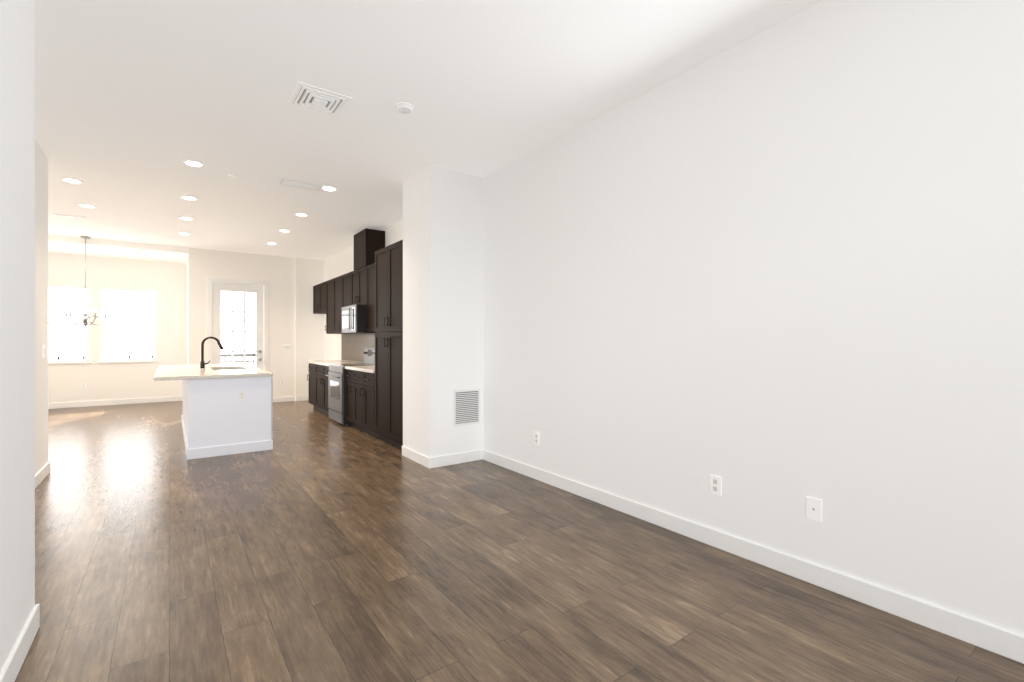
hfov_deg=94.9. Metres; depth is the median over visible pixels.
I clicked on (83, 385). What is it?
outlet
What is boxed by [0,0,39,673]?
wall
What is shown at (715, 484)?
wall outlet
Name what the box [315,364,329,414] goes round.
base cabinet
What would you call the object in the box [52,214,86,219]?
ceiling vent
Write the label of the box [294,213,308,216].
recessed light
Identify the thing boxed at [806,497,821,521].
wall outlet
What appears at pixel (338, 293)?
upper cabinet
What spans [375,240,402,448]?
pantry cabinet
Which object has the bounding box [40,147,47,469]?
wall
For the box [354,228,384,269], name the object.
upper cabinet
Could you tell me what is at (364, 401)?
base cabinet
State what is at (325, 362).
countertop
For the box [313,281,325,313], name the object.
upper cabinet
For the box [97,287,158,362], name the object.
window
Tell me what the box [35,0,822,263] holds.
ceiling
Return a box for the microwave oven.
[342,304,375,332]
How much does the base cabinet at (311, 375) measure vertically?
0.878 m
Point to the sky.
(139, 348)
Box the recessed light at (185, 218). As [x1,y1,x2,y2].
[179,216,193,219]
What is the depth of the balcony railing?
11.02 m
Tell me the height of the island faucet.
0.439 m
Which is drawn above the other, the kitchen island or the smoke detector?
the smoke detector
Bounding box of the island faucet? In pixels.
[200,337,223,368]
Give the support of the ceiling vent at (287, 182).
in the ceiling
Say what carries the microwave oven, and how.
attached to the upper cabinet at (358, 286)
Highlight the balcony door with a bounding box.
[213,283,262,369]
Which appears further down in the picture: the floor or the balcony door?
the floor
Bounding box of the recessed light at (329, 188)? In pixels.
[321,186,336,190]
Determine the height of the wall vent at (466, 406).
0.380 m
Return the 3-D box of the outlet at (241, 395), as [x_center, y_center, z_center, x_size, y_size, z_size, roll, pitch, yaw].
[-3.131,0.632,5.448,0.070,0.115,0.006,0,0,-36]
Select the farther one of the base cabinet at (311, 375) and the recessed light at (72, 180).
the base cabinet at (311, 375)
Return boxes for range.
[326,347,374,425]
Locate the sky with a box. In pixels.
[48,287,255,366]
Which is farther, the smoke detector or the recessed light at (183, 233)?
the recessed light at (183, 233)
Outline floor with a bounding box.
[15,400,1023,681]
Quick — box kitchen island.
[181,369,272,459]
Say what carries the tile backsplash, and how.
attached to the wall at (772, 278)
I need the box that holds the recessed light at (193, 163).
[183,160,204,166]
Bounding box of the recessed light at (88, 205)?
[78,204,96,207]
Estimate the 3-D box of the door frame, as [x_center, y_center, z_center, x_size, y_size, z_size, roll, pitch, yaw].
[-5.586,0.022,9.604,1.100,2.555,0.138,0,0,-36]
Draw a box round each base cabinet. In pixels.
[307,363,314,408]
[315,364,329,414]
[346,369,359,429]
[354,370,380,439]
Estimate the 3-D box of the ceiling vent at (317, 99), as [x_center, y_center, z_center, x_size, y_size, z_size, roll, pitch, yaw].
[-1.439,-1.788,3.518,0.370,0.024,0.370,0,0,-36]
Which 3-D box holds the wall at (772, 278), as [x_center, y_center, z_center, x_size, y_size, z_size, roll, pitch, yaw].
[-2.762,-0.250,3.865,5.730,3.100,15.740,0,0,-36]
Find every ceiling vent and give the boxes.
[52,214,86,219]
[279,178,321,190]
[288,82,351,117]
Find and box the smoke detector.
[396,102,413,113]
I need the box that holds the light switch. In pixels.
[284,344,289,349]
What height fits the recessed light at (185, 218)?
0.009 m
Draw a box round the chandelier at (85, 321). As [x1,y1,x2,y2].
[62,236,108,329]
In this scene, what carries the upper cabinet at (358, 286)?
attached to the wall at (772, 278)
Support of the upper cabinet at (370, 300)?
attached to the wall at (772, 278)
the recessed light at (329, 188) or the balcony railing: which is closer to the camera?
the recessed light at (329, 188)
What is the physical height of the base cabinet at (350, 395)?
0.878 m
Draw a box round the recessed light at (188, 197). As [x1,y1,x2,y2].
[180,195,197,199]
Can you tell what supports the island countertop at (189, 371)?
on the kitchen island
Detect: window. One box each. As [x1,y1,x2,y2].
[48,285,91,363]
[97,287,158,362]
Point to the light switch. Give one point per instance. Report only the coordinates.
(286, 346)
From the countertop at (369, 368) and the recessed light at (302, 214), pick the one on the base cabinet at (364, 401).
the countertop at (369, 368)
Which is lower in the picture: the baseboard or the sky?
the baseboard
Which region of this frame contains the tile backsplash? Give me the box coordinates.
[341,333,374,361]
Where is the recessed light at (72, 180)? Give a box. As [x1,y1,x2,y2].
[61,178,83,183]
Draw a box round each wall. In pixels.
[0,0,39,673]
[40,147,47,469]
[48,0,1023,635]
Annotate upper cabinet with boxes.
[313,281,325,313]
[326,280,329,333]
[330,272,353,333]
[351,266,365,304]
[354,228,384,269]
[365,263,374,331]
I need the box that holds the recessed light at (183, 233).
[177,232,190,234]
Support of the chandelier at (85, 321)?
hanging from the ceiling
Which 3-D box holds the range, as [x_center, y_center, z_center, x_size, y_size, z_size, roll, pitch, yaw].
[-2.534,0.705,7.571,0.739,1.190,0.752,0,0,-36]
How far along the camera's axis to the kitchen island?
5.39 m
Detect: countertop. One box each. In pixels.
[154,363,272,380]
[307,360,363,365]
[345,365,374,372]
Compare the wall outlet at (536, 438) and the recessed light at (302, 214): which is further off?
the recessed light at (302, 214)
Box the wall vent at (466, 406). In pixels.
[453,388,479,425]
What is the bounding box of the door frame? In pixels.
[207,277,268,370]
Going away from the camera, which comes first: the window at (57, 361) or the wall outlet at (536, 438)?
the wall outlet at (536, 438)
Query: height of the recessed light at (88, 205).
0.009 m
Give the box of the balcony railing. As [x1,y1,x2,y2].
[221,354,255,366]
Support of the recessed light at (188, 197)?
in the ceiling
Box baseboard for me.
[0,395,1023,681]
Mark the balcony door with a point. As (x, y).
(218, 288)
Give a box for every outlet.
[81,383,85,388]
[238,390,244,400]
[534,432,538,444]
[710,475,720,495]
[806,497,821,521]
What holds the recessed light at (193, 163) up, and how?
in the ceiling
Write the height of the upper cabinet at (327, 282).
1.030 m

